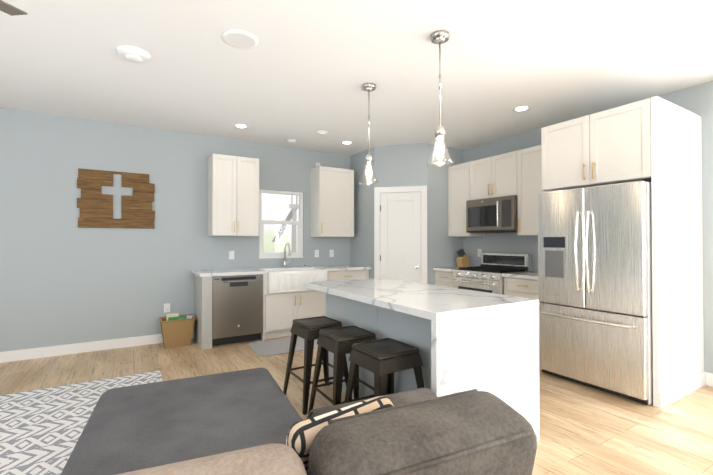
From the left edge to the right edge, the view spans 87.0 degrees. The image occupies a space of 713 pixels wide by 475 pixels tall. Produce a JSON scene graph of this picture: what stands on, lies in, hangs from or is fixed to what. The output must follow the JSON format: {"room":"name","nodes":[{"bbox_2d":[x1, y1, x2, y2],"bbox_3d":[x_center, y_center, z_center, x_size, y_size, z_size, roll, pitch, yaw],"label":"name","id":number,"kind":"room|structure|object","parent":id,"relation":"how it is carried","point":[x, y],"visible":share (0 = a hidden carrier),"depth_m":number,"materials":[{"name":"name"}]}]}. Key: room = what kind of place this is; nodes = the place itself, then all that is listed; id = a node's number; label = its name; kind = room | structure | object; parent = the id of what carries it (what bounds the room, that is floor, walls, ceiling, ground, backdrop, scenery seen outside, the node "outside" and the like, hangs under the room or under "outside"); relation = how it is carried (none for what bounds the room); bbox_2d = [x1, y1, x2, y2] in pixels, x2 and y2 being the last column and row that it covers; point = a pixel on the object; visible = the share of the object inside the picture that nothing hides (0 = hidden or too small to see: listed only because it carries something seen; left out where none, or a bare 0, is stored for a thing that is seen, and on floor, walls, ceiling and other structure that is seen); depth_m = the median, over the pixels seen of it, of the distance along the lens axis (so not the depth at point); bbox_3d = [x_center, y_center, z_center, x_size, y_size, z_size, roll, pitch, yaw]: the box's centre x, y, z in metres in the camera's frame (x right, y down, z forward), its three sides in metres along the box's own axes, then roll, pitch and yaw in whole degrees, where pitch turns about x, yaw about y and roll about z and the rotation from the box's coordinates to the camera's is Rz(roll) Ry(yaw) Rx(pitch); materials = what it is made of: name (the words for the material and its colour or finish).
{"room":"kitchen","nodes":[
{"label":"kitchen","id":0,"kind":"room"},
{"bbox_2d":[0,336,712,474],"bbox_3d":[-0.250,1.356,1.513,8.100,0.100,8.300,0,-1,-31],"label":"floor","id":1,"kind":"structure","parent":0,"point":[585,430],"depth_m":2.95,"materials":[{"name":"brown wood"}]},
{"bbox_2d":[0,370,162,474],"bbox_3d":[-2.226,1.301,1.636,2.650,0.012,3.360,0,-1,-31],"label":"area rug","id":2,"kind":"object","parent":1,"relation":"on","point":[41,430],"visible":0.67,"depth_m":2.68,"materials":[{"name":"white fabric"}]},
{"bbox_2d":[61,368,536,474],"bbox_3d":[-0.363,0.933,1.652,1.586,0.725,1.850,0,-1,-25],"label":"sofa","id":3,"kind":"object","parent":2,"relation":"on","point":[247,422],"visible":1,"depth_m":1.29,"materials":[{"name":"grey fabric"}]},
{"bbox_2d":[159,313,195,347],"bbox_3d":[-2.257,1.144,4.741,0.411,0.390,0.320,0,-1,-31],"label":"basket","id":4,"kind":"object","parent":1,"relation":"on","point":[177,329],"visible":1,"depth_m":4.64,"materials":[{"name":"cardboard"}]},
{"bbox_2d":[248,336,317,355],"bbox_3d":[-0.677,1.334,4.817,1.300,0.010,0.640,0,-1,-31],"label":"rug","id":5,"kind":"object","parent":1,"relation":"on","point":[272,347],"visible":0.46,"depth_m":4.61,"materials":[{"name":"grey fabric"}]},
{"bbox_2d":[261,285,325,340],"bbox_3d":[-0.961,1.037,5.412,0.910,0.618,0.598,0,-1,-31],"label":"base cabinet","id":6,"kind":"object","parent":1,"relation":"on","point":[282,311],"depth_m":5.09,"materials":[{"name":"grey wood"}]},
{"bbox_2d":[192,269,267,276],"bbox_3d":[-1.675,0.446,4.964,0.838,0.040,0.633,0,-1,-31],"label":"countertop","id":7,"kind":"structure","parent":6,"relation":"on","point":[217,272],"depth_m":4.79,"materials":[{"name":"white stone"}]},
{"bbox_2d":[212,274,262,345],"bbox_3d":[-1.631,0.901,4.979,0.626,0.856,0.610,0,-1,-31],"label":"dishwasher","id":8,"kind":"object","parent":7,"relation":"in","point":[237,308],"visible":0.92,"depth_m":4.72,"materials":[{"name":"silver metal"}]},
{"bbox_2d":[261,268,327,292],"bbox_3d":[-0.893,0.580,5.306,0.850,0.280,0.488,0,-1,-31],"label":"farmhouse sink","id":9,"kind":"object","parent":7,"relation":"in","point":[287,280],"visible":0.79,"depth_m":5.07,"materials":[{"name":"white ceramic"}]},
{"bbox_2d":[283,243,290,267],"bbox_3d":[-0.991,0.248,5.529,0.121,0.367,0.244,0,-1,-31],"label":"faucet","id":10,"kind":"object","parent":6,"relation":"on","point":[289,254],"visible":1,"depth_m":5.57,"materials":[{"name":"silver metal"}]},
{"bbox_2d":[283,316,351,414],"bbox_3d":[-0.327,1.002,3.108,0.438,0.641,0.438,0,-1,-31],"label":"stool","id":11,"kind":"object","parent":1,"relation":"on","point":[302,327],"visible":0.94,"depth_m":3.03,"materials":[{"name":"brown metal"}]},
{"bbox_2d":[308,325,375,413],"bbox_3d":[-0.070,0.998,2.732,0.438,0.641,0.438,0,-1,-31],"label":"stool","id":12,"kind":"object","parent":1,"relation":"on","point":[331,339],"visible":0.65,"depth_m":2.65,"materials":[{"name":"brown metal"}]},
{"bbox_2d":[327,269,368,280],"bbox_3d":[-0.287,0.913,5.822,0.790,0.876,0.598,0,-1,-31],"label":"base cabinet","id":13,"kind":"object","parent":1,"relation":"on","point":[345,274],"depth_m":5.59,"materials":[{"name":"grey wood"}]},
{"bbox_2d":[308,265,370,272],"bbox_3d":[-0.264,0.454,5.821,0.756,0.040,0.633,0,-1,-31],"label":"countertop","id":14,"kind":"structure","parent":13,"relation":"on","point":[331,268],"depth_m":5.63,"materials":[{"name":"white stone"}]},
{"bbox_2d":[344,338,424,402],"bbox_3d":[0.179,0.994,2.351,0.442,0.641,0.442,0,-1,-31],"label":"stool","id":15,"kind":"object","parent":1,"relation":"on","point":[387,351],"visible":0.67,"depth_m":2.28,"materials":[{"name":"brown metal"}]},
{"bbox_2d":[304,278,539,440],"bbox_3d":[0.355,0.864,2.968,0.900,0.915,1.750,0,-1,-31],"label":"kitchen island","id":16,"kind":"object","parent":1,"relation":"on","point":[462,340],"visible":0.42,"depth_m":2.36,"materials":[{"name":"stone"}]},
{"bbox_2d":[435,271,452,287],"bbox_3d":[1.525,0.910,5.529,0.598,0.876,0.419,0,-1,-31],"label":"base cabinet","id":17,"kind":"object","parent":1,"relation":"on","point":[442,278],"depth_m":5.39,"materials":[{"name":"white wood"}]},
{"bbox_2d":[433,267,458,270],"bbox_3d":[1.510,0.452,5.525,0.633,0.040,0.419,0,-1,-31],"label":"countertop","id":18,"kind":"structure","parent":17,"relation":"on","point":[438,268],"depth_m":5.41,"materials":[{"name":"white stone"}]},
{"bbox_2d":[456,249,470,266],"bbox_3d":[1.596,0.296,5.605,0.206,0.274,0.110,0,-1,-31],"label":"knife block","id":19,"kind":"object","parent":18,"relation":"on","point":[462,259],"visible":1,"depth_m":5.56,"materials":[{"name":"brown wood"}]},
{"bbox_2d":[453,253,531,294],"bbox_3d":[1.770,0.774,4.986,0.707,1.135,0.760,0,-1,-31],"label":"range","id":20,"kind":"object","parent":1,"relation":"on","point":[485,275],"visible":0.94,"depth_m":4.89,"materials":[{"name":"silver metal"}]},
{"bbox_2d":[504,279,537,299],"bbox_3d":[2.215,0.898,4.393,0.598,0.876,0.707,0,-1,-31],"label":"base cabinet","id":21,"kind":"object","parent":1,"relation":"on","point":[521,284],"depth_m":4.33,"materials":[{"name":"white wood"}]},
{"bbox_2d":[502,271,537,278],"bbox_3d":[2.200,0.440,4.389,0.633,0.040,0.707,0,-1,-31],"label":"countertop","id":22,"kind":"structure","parent":21,"relation":"on","point":[532,274],"depth_m":4.40,"materials":[{"name":"white stone"}]},
{"bbox_2d":[538,181,652,404],"bbox_3d":[2.408,0.433,3.552,1.088,1.763,0.896,0,-1,-31],"label":"fridge","id":23,"kind":"object","parent":1,"relation":"on","point":[595,281],"visible":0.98,"depth_m":3.21,"materials":[{"name":"silver metal"}]},
{"bbox_2d":[541,96,705,407],"bbox_3d":[2.494,0.107,3.580,0.971,2.440,0.981,0,-1,-31],"label":"cabinet","id":24,"kind":"object","parent":1,"relation":"on","point":[656,141],"visible":0.96,"depth_m":3.17,"materials":[{"name":"white wood"}]},
{"bbox_2d":[0,81,712,373],"bbox_3d":[-0.250,-0.064,1.527,8.100,2.740,8.300,0,-1,-31],"label":"wall","id":25,"kind":"structure","parent":0,"point":[65,279],"depth_m":4.65,"materials":[{"name":"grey paint"}]},
{"bbox_2d":[0,330,193,362],"bbox_3d":[-3.900,1.274,3.968,4.048,0.115,0.017,0,-1,-31],"label":"baseboard","id":26,"kind":"structure","parent":25,"relation":"attached to","point":[31,353],"depth_m":4.37,"materials":[{"name":"white wood"}]},
{"bbox_2d":[77,168,154,228],"bbox_3d":[-2.909,-0.469,4.581,0.800,0.688,0.024,0,-1,-31],"label":"sign","id":27,"kind":"object","parent":25,"relation":"attached to","point":[136,206],"visible":0.98,"depth_m":4.54,"materials":[{"name":"brown wood"}]},
{"bbox_2d":[164,303,169,312],"bbox_3d":[-2.440,0.899,4.844,0.072,0.118,0.039,0,-1,-31],"label":"electrical outlet","id":28,"kind":"object","parent":25,"relation":"attached to","point":[166,307],"visible":1,"depth_m":4.85,"materials":[{"name":"white plastic"}]},
{"bbox_2d":[229,251,233,258],"bbox_3d":[-1.746,0.233,5.272,0.072,0.118,0.039,0,-1,-31],"label":"electrical outlet","id":29,"kind":"object","parent":25,"relation":"attached to","point":[231,254],"visible":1,"depth_m":5.27,"materials":[{"name":"white plastic"}]},
{"bbox_2d":[208,154,258,235],"bbox_3d":[-1.672,-0.565,5.136,0.610,1.065,0.361,0,-1,-31],"label":"upper cabinet","id":30,"kind":"object","parent":25,"relation":"attached to","point":[233,195],"visible":1,"depth_m":5.00,"materials":[{"name":"white wood"}]},
{"bbox_2d":[259,189,303,258],"bbox_3d":[-1.147,-0.211,5.723,0.700,1.020,0.099,0,-1,-31],"label":"window","id":31,"kind":"structure","parent":25,"relation":"in","point":[298,254],"depth_m":5.72,"materials":[{"name":"white"}]},
{"bbox_2d":[310,166,353,236],"bbox_3d":[-0.372,-0.556,5.925,0.610,1.065,0.361,0,-1,-31],"label":"upper cabinet","id":32,"kind":"object","parent":25,"relation":"attached to","point":[331,201],"visible":1,"depth_m":5.79,"materials":[{"name":"white wood"}]},
{"bbox_2d":[374,186,426,283],"bbox_3d":[0.650,0.290,5.564,0.780,2.115,0.034,0,-1,14],"label":"door frame","id":33,"kind":"structure","parent":25,"relation":"attached to","point":[379,190],"depth_m":5.55,"materials":[{"name":"white wood"}]},
{"bbox_2d":[380,192,420,282],"bbox_3d":[0.652,0.328,5.557,0.451,2.014,0.462,0,-1,-31],"label":"pantry door","id":34,"kind":"structure","parent":25,"relation":"in","point":[400,236],"depth_m":5.57,"materials":[{"name":"white wood"}]},
{"bbox_2d":[448,161,484,236],"bbox_3d":[1.655,-0.560,5.588,0.328,1.064,0.479,0,-1,-31],"label":"upper cabinet","id":35,"kind":"object","parent":25,"relation":"attached to","point":[460,175],"depth_m":5.53,"materials":[{"name":"white wood"}]},
{"bbox_2d":[472,151,515,199],"bbox_3d":[1.947,-0.817,5.110,0.328,0.560,0.766,0,-1,-31],"label":"upper cabinet","id":36,"kind":"object","parent":25,"relation":"attached to","point":[494,176],"depth_m":4.99,"materials":[{"name":"white wood"}]},
{"bbox_2d":[466,195,517,232],"bbox_3d":[1.894,-0.308,5.072,0.454,0.450,0.760,0,-1,-31],"label":"over-the-range microwave","id":37,"kind":"object","parent":36,"relation":"attached to","point":[494,215],"visible":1,"depth_m":4.92,"materials":[{"name":"silver metal"}]},
{"bbox_2d":[516,145,550,235],"bbox_3d":[2.268,-0.570,4.579,0.328,1.064,0.592,0,-1,-31],"label":"upper cabinet","id":38,"kind":"object","parent":25,"relation":"attached to","point":[518,173],"depth_m":4.57,"materials":[{"name":"white wood"}]},
{"bbox_2d":[706,372,712,386],"bbox_3d":[4.147,1.251,1.768,0.017,0.115,3.809,0,-1,-31],"label":"baseboard","id":39,"kind":"structure","parent":25,"relation":"attached to","point":[709,376],"depth_m":3.37,"materials":[{"name":"white"}]},
{"bbox_2d":[0,0,712,155],"bbox_3d":[-0.250,-1.484,1.542,8.100,0.100,8.300,0,-1,-31],"label":"ceiling","id":40,"kind":"structure","parent":0,"point":[302,72],"depth_m":3.07,"materials":[{"name":"white paint"}]},
{"bbox_2d":[0,0,26,15],"bbox_3d":[-2.005,-1.257,1.209,1.403,0.360,1.442,0,-1,-31],"label":"ceiling fan","id":41,"kind":"object","parent":40,"relation":"hanging from","point":[7,8],"visible":1,"depth_m":1.89,"materials":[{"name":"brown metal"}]},
{"bbox_2d":[116,45,150,62],"bbox_3d":[-1.707,-1.394,2.880,0.230,0.052,0.230,0,-1,-31],"label":"ceiling vent","id":42,"kind":"object","parent":40,"relation":"in","point":[133,54],"visible":1,"depth_m":2.83,"materials":[{"name":"white plastic"}]},
{"bbox_2d":[222,30,257,48],"bbox_3d":[-0.829,-1.415,2.687,0.250,0.012,0.250,0,-1,-31],"label":"ceiling vent","id":43,"kind":"object","parent":40,"relation":"in","point":[240,39],"visible":1,"depth_m":2.67,"materials":[{"name":"white plastic"}]},
{"bbox_2d":[234,124,248,128],"bbox_3d":[-1.438,-1.398,4.692,0.180,0.006,0.180,0,-1,-31],"label":"recessed light","id":44,"kind":"object","parent":40,"relation":"in","point":[242,126],"visible":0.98,"depth_m":4.70,"materials":[{"name":"white"}]},
{"bbox_2d":[287,139,295,142],"bbox_3d":[-0.922,-1.379,5.345,0.130,0.032,0.130,0,-1,-31],"label":"smoke detector","id":45,"kind":"object","parent":40,"relation":"attached to","point":[291,140],"visible":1,"depth_m":5.30,"materials":[{"name":"white plastic"}]},
{"bbox_2d":[317,130,327,134],"bbox_3d":[-0.445,-1.383,4.944,0.150,0.032,0.150,0,-1,-31],"label":"ceiling vent","id":46,"kind":"object","parent":40,"relation":"in","point":[322,132],"visible":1,"depth_m":4.91,"materials":[{"name":"white plastic"}]},
{"bbox_2d":[341,141,352,144],"bbox_3d":[-0.139,-1.390,5.481,0.180,0.006,0.180,0,-1,-31],"label":"recessed light","id":47,"kind":"object","parent":40,"relation":"in","point":[346,142],"visible":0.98,"depth_m":5.46,"materials":[{"name":"white"}]},
{"bbox_2d":[359,83,378,184],"bbox_3d":[0.115,-0.961,3.478,0.192,0.904,0.192,0,-1,-31],"label":"pendant light","id":48,"kind":"object","parent":40,"relation":"hanging from","point":[368,87],"visible":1,"depth_m":3.46,"materials":[{"name":"silver metal"}]},
{"bbox_2d":[426,30,453,166],"bbox_3d":[0.584,-0.970,2.628,0.192,0.904,0.192,0,-1,-31],"label":"pendant light","id":49,"kind":"object","parent":40,"relation":"hanging from","point":[439,37],"visible":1,"depth_m":2.61,"materials":[{"name":"silver metal"}]},
{"bbox_2d":[513,106,529,111],"bbox_3d":[1.789,-1.405,4.078,0.180,0.006,0.180,0,-1,-31],"label":"recessed light","id":50,"kind":"object","parent":40,"relation":"in","point":[520,108],"visible":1,"depth_m":4.07,"materials":[{"name":"white"}]},
{"label":"outside","id":51,"kind":"structure","parent":0,"visible":0},
{"bbox_2d":[262,193,298,252],"bbox_3d":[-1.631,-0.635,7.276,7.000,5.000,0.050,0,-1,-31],"label":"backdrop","id":52,"kind":"structure","parent":51,"point":[283,201],"depth_m":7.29,"materials":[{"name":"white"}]},
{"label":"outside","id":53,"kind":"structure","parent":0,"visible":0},
{"bbox_2d":[272,195,298,251],"bbox_3d":[-1.104,0.121,7.412,1.150,2.490,0.050,0,-1,-31],"label":"stairs","id":54,"kind":"structure","parent":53,"point":[281,231],"depth_m":7.31,"materials":[{"name":"white"}]}
]}

